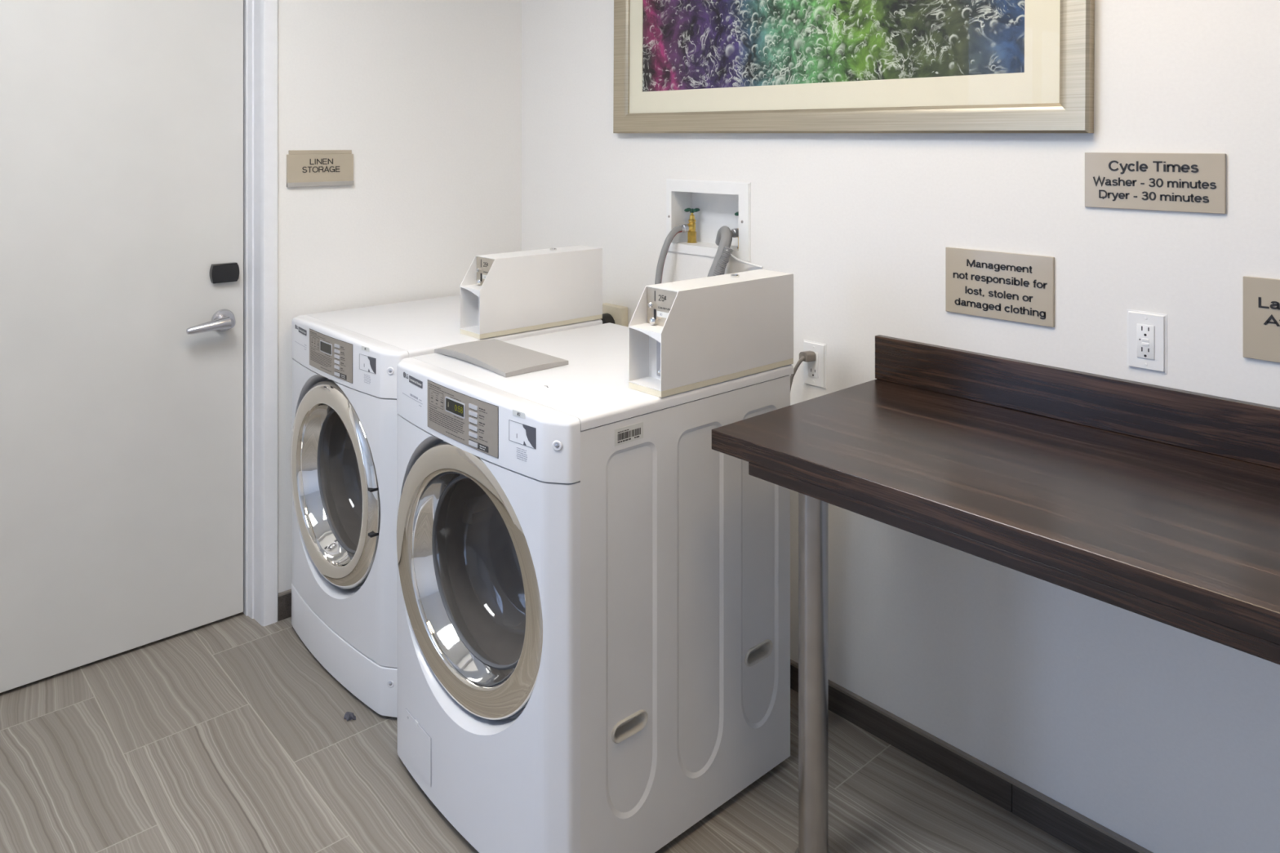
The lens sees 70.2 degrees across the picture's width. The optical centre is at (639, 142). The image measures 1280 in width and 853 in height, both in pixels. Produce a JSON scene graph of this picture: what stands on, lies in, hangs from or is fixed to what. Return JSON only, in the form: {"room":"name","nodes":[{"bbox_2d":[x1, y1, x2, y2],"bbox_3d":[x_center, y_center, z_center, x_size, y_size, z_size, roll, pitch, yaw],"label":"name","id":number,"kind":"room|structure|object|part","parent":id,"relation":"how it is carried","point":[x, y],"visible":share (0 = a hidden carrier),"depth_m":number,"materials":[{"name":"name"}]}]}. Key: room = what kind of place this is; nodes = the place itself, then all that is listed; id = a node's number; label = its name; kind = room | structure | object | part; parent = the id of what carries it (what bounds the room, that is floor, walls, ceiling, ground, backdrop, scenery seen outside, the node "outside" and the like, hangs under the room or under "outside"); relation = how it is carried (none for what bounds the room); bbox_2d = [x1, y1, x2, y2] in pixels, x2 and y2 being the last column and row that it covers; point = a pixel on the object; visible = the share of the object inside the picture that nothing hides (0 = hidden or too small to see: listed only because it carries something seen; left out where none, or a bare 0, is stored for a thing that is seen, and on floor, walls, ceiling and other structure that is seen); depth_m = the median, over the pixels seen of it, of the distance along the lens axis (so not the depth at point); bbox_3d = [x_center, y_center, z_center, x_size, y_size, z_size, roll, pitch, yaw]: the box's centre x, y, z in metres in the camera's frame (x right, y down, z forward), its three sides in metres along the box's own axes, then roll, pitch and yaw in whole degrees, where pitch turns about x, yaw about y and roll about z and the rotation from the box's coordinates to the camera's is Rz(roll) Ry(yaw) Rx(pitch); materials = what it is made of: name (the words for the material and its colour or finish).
{"room":"laundry","nodes":[
{"label":"laundry","id":0,"kind":"room"},
{"bbox_2d":[278,0,521,593],"bbox_3d":[-2.923,0.155,1.423,6.500,2.750,0.140,0,0,-42],"label":"wall","id":1,"kind":"structure","parent":0,"point":[424,96],"depth_m":3.18,"materials":[{"name":"paint"}]},
{"bbox_2d":[0,0,243,693],"bbox_3d":[-1.612,0.476,2.623,0.917,2.085,0.120,0,0,-42],"label":"door","id":2,"kind":"structure","parent":1,"relation":"in","point":[122,121],"depth_m":2.70,"materials":[{"name":"paint"}]},
{"bbox_3d":[-1.340,0.568,2.833,0.142,0.042,0.067,0,0,-42],"label":"lever","id":3,"kind":"part","parent":2,"relation":"part of","materials":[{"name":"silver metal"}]},
{"bbox_2d":[243,0,278,626],"bbox_3d":[-1.595,0.455,2.609,1.052,2.150,0.154,0,0,-42],"label":"trim","id":4,"kind":"structure","parent":1,"relation":"attached to","point":[260,17],"depth_m":2.90,"materials":[{"name":"paint"}]},
{"bbox_2d":[278,589,291,621],"bbox_3d":[-0.807,1.488,3.225,0.944,0.084,0.012,0,0,-42],"label":"baseboard","id":5,"kind":"structure","parent":1,"relation":"attached to","point":[284,597],"depth_m":2.92,"materials":[{"name":"brown tile"}]},
{"bbox_2d":[286,150,353,186],"bbox_3d":[-1.053,0.086,3.004,0.223,0.119,0.012,0,0,-42],"label":"door sign","id":6,"kind":"object","parent":1,"relation":"attached to","point":[304,168],"visible":1,"depth_m":3.00,"materials":[{"name":"beige plastic"}]},
{"bbox_3d":[-1.054,0.034,3.007,0.212,0.014,0.006,0,0,-42],"label":"rail","id":7,"kind":"part","parent":6,"relation":"part of","materials":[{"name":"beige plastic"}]},
{"bbox_2d":[0,612,1082,852],"bbox_3d":[-1.341,1.570,-0.073,6.850,0.080,5.000,0,0,-42],"label":"floor","id":8,"kind":"structure","parent":0,"point":[228,735],"depth_m":2.19,"materials":[{"name":"tile"}]},
{"bbox_2d":[343,711,355,720],"bbox_3d":[-0.771,1.523,2.418,0.029,0.014,0.039,0,0,-42],"label":"scrap","id":9,"kind":"object","parent":8,"relation":"on","point":[348,716],"visible":1,"depth_m":2.41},
{"bbox_2d":[289,245,602,717],"bbox_3d":[-0.632,0.929,2.875,0.750,1.202,0.705,0,0,-42],"label":"washing machine","id":10,"kind":"object","parent":8,"relation":"on","point":[344,451],"visible":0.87,"depth_m":2.64,"materials":[{"name":"white paint"}]},
{"bbox_3d":[-0.890,0.611,2.608,0.005,0.106,0.288,0,0,-43],"label":"control panel","id":11,"kind":"part","parent":10,"relation":"part of","materials":[{"name":"beige plastic"}]},
{"bbox_3d":[-0.880,0.988,2.645,0.068,0.581,0.581,0,0,-42],"label":"door","id":12,"kind":"part","parent":10,"relation":"part of","materials":[{"name":"silver metal"}]},
{"bbox_2d":[320,411,362,551],"bbox_3d":[-0.815,0.988,2.705,0.117,0.403,0.403,0,0,-42],"label":"glass bowl","id":13,"kind":"object","parent":10,"relation":"on","point":[340,490],"depth_m":2.81,"materials":[{"name":"clear glass"}]},
{"bbox_3d":[-0.879,1.455,2.652,0.079,0.126,0.705,0,0,-42],"label":"kick panel","id":14,"kind":"part","parent":10,"relation":"part of","materials":[{"name":"white metal"}]},
{"bbox_3d":[-0.878,1.035,2.652,0.079,0.706,0.702,0,0,-42],"label":"panel","id":15,"kind":"part","parent":10,"relation":"part of","materials":[{"name":"white metal"}]},
{"bbox_2d":[386,680,394,688],"bbox_3d":[-0.660,1.432,2.404,0.021,0.021,0.002,0,0,14],"label":"cap","id":16,"kind":"object","parent":10,"relation":"on","point":[390,683],"depth_m":2.40,"materials":[{"name":"white plastic"}]},
{"bbox_2d":[386,367,394,374],"bbox_3d":[-0.660,0.605,2.404,0.021,0.021,0.002,0,0,14],"label":"cap","id":17,"kind":"object","parent":10,"relation":"on","point":[390,371],"depth_m":2.40,"materials":[{"name":"white plastic"}]},
{"bbox_3d":[-0.601,0.568,2.902,0.667,0.024,0.703,0,0,-42],"label":"panel","id":18,"kind":"part","parent":10,"relation":"part of","materials":[{"name":"white metal"}]},
{"bbox_3d":[-0.446,0.377,2.639,0.003,0.082,0.100,0,0,-42],"label":"coin plate","id":19,"kind":"part","parent":10,"relation":"part of","materials":[{"name":"silver metal"}]},
{"bbox_2d":[396,269,793,852],"bbox_3d":[-0.135,0.924,2.255,0.750,1.211,0.703,0,0,-42],"label":"washing machine","id":20,"kind":"object","parent":8,"relation":"on","point":[593,595],"visible":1,"depth_m":2.00,"materials":[{"name":"white paint"}]},
{"bbox_3d":[-0.394,0.602,1.989,0.005,0.106,0.288,0,0,-43],"label":"control panel","id":21,"kind":"part","parent":20,"relation":"part of","materials":[{"name":"beige plastic"}]},
{"bbox_3d":[-0.375,0.965,2.034,0.055,0.581,0.581,0,0,-44],"label":"door","id":22,"kind":"part","parent":20,"relation":"part of","materials":[{"name":"silver metal"}]},
{"bbox_2d":[435,478,525,665],"bbox_3d":[-0.314,0.965,2.090,0.126,0.403,0.402,0,0,-42],"label":"glass bowl","id":23,"kind":"object","parent":20,"relation":"on","point":[480,597],"depth_m":2.18,"materials":[{"name":"clear glass"}]},
{"bbox_3d":[-0.382,1.091,2.034,0.079,0.838,0.702,0,0,-42],"label":"panel","id":24,"kind":"part","parent":20,"relation":"part of","materials":[{"name":"white metal"}]},
{"bbox_3d":[-0.354,0.535,2.297,0.183,0.022,0.331,0,0,-42],"label":"dispenser lid","id":25,"kind":"part","parent":20,"relation":"part of","materials":[{"name":"grey plastic"}]},
{"bbox_2d":[551,440,562,451],"bbox_3d":[-0.163,0.596,1.785,0.021,0.021,0.002,0,0,14],"label":"cap","id":26,"kind":"object","parent":20,"relation":"on","point":[557,446],"depth_m":1.79,"materials":[{"name":"white plastic"}]},
{"bbox_3d":[-0.104,0.559,2.283,0.667,0.024,0.703,0,0,-42],"label":"panel","id":27,"kind":"part","parent":20,"relation":"part of","materials":[{"name":"white metal"}]},
{"bbox_3d":[0.062,0.470,2.014,0.003,0.106,0.072,0,0,-42],"label":"vault door","id":28,"kind":"part","parent":20,"relation":"part of","materials":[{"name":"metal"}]},
{"bbox_3d":[0.051,0.368,2.020,0.003,0.082,0.100,0,0,-42],"label":"coin plate","id":29,"kind":"part","parent":20,"relation":"part of","materials":[{"name":"silver metal"}]},
{"bbox_2d":[711,334,1279,852],"bbox_3d":[1.254,1.014,1.169,0.632,1.033,2.604,0,0,-42],"label":"countertop","id":30,"kind":"structure","parent":8,"relation":"on","point":[1161,504],"depth_m":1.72,"materials":[{"name":"brown wood"}]},
{"bbox_3d":[0.368,1.089,1.934,0.062,0.881,0.062,0,0,-42],"label":"leg","id":31,"kind":"part","parent":30,"relation":"part of","materials":[{"name":"metal"}]},
{"bbox_2d":[521,0,1279,852],"bbox_3d":[1.083,0.155,1.935,0.140,2.750,4.740,0,0,-42],"label":"wall","id":32,"kind":"structure","parent":0,"point":[1165,737],"depth_m":2.07,"materials":[{"name":"paint"}]},
{"bbox_2d":[602,302,627,326],"bbox_3d":[-0.090,0.615,3.110,0.032,0.114,0.116,0,0,-42],"label":"dryer outlet","id":33,"kind":"object","parent":32,"relation":"attached to","point":[620,313],"visible":0.4,"depth_m":3.07,"materials":[{"name":"beige plastic"}]},
{"bbox_2d":[600,313,615,324],"bbox_3d":[-0.125,0.755,3.095,0.040,0.341,0.080,0,0,-42],"label":"plug","id":34,"kind":"object","parent":33,"relation":"attached to","point":[606,317],"visible":0.08,"depth_m":3.08,"materials":[{"name":"black plastic"}]},
{"bbox_2d":[666,178,751,262],"bbox_3d":[0.237,0.236,2.833,0.100,0.234,0.355,0,0,-42],"label":"washer outlet box","id":35,"kind":"object","parent":32,"relation":"attached to","point":[701,207],"visible":0.97,"depth_m":2.88,"materials":[{"name":"white plastic"}]},
{"bbox_2d":[654,226,682,284],"bbox_3d":[0.102,0.624,2.845,0.101,0.716,0.094,0,0,-24],"label":"hose","id":36,"kind":"object","parent":35,"relation":"attached to","point":[674,231],"visible":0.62,"depth_m":2.86,"materials":[{"name":"grey rubber"}]},
{"bbox_3d":[0.168,0.220,2.925,0.046,0.014,0.046,0,0,14],"label":"valve handle","id":37,"kind":"part","parent":35,"relation":"part of","materials":[{"name":"green metal"}]},
{"bbox_2d":[706,226,733,276],"bbox_3d":[0.203,0.631,2.722,0.132,0.760,0.182,0,0,-3],"label":"hose","id":38,"kind":"object","parent":35,"relation":"attached to","point":[723,237],"visible":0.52,"depth_m":2.66,"materials":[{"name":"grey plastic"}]},
{"bbox_2d":[725,249,762,268],"bbox_3d":[0.302,0.338,2.648,0.108,0.056,0.029,0,0,2],"label":"loose cable","id":39,"kind":"object","parent":32,"relation":"attached to","point":[731,255],"visible":1,"depth_m":2.65,"materials":[{"name":"white plastic"}]},
{"bbox_2d":[803,339,826,389],"bbox_3d":[0.477,0.610,2.497,0.009,0.122,0.076,0,0,-42],"label":"wall outlet","id":40,"kind":"object","parent":32,"relation":"attached to","point":[815,371],"visible":1,"depth_m":2.49,"materials":[{"name":"white plastic"}]},
{"bbox_2d":[790,351,815,391],"bbox_3d":[0.419,0.802,2.491,0.124,0.457,0.038,0,0,6],"label":"power cord","id":41,"kind":"object","parent":40,"relation":"attached to","point":[806,356],"visible":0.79,"depth_m":2.48,"materials":[{"name":"grey plastic"}]},
{"bbox_3d":[0.405,0.806,2.491,0.101,0.450,0.021,0,0,18],"label":"cord","id":42,"kind":"part","parent":41,"relation":"part of","materials":[{"name":"grey plastic"}]},
{"bbox_2d":[808,352,818,377],"bbox_3d":[0.475,0.610,2.495,0.002,0.069,0.034,0,0,-42],"label":"receptacle","id":43,"kind":"object","parent":40,"relation":"attached to","point":[813,366],"depth_m":2.49,"materials":[{"name":"white plastic"}]},
{"bbox_2d":[613,0,1094,133],"bbox_3d":[0.442,-0.524,2.520,0.031,1.000,1.562,0,0,-42],"label":"framed picture","id":44,"kind":"object","parent":32,"relation":"attached to","point":[681,66],"visible":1,"depth_m":2.39,"materials":[{"name":"multicoloured paper"}]},
{"bbox_2d":[642,0,1024,91],"bbox_3d":[0.441,-0.525,2.531,0.002,0.734,1.294,0,0,-42],"label":"print","id":45,"kind":"object","parent":44,"relation":"attached to","point":[688,45],"depth_m":2.46,"materials":[{"name":"paper"}]},
{"bbox_2d":[790,659,1153,852],"bbox_3d":[1.040,1.493,1.869,0.012,0.074,4.500,0,0,-42],"label":"baseboard","id":46,"kind":"structure","parent":32,"relation":"attached to","point":[1081,833],"depth_m":2.13,"materials":[{"name":"brown tile"}]},
{"bbox_2d":[945,247,1054,327],"bbox_3d":[0.828,0.332,2.108,0.008,0.155,0.259,0,0,-42],"label":"wall sign","id":47,"kind":"object","parent":32,"relation":"attached to","point":[1003,286],"visible":1,"depth_m":2.10,"materials":[{"name":"beige plastic"}]},
{"bbox_2d":[875,334,1279,469],"bbox_3d":[1.481,0.552,1.374,0.020,0.110,2.604,0,0,-42],"label":"backsplash","id":48,"kind":"structure","parent":32,"relation":"attached to","point":[1237,429],"depth_m":1.93,"materials":[{"name":"brown wood"}]},
{"bbox_2d":[1126,309,1167,373],"bbox_3d":[1.040,0.410,1.871,0.010,0.120,0.076,0,0,-42],"label":"wall outlet","id":49,"kind":"object","parent":32,"relation":"attached to","point":[1146,331],"visible":1,"depth_m":1.87,"materials":[{"name":"white plastic"}]},
{"bbox_2d":[1136,324,1154,359],"bbox_3d":[1.038,0.410,1.870,0.002,0.069,0.034,0,0,-42],"label":"receptacle","id":50,"kind":"object","parent":49,"relation":"attached to","point":[1144,332],"depth_m":1.87,"materials":[{"name":"white plastic"}]},
{"bbox_2d":[1084,152,1226,213],"bbox_3d":[1.048,0.081,1.864,0.008,0.117,0.264,0,0,-42],"label":"wall sign","id":51,"kind":"object","parent":32,"relation":"attached to","point":[1153,181],"visible":1,"depth_m":1.85,"materials":[{"name":"beige plastic"}]},
{"bbox_2d":[1243,275,1279,362],"bbox_3d":[1.243,0.335,1.647,0.008,0.155,0.260,0,0,-42],"label":"wall sign","id":52,"kind":"object","parent":32,"relation":"attached to","point":[1261,295],"visible":1,"depth_m":1.72,"materials":[{"name":"beige plastic"}]}
]}

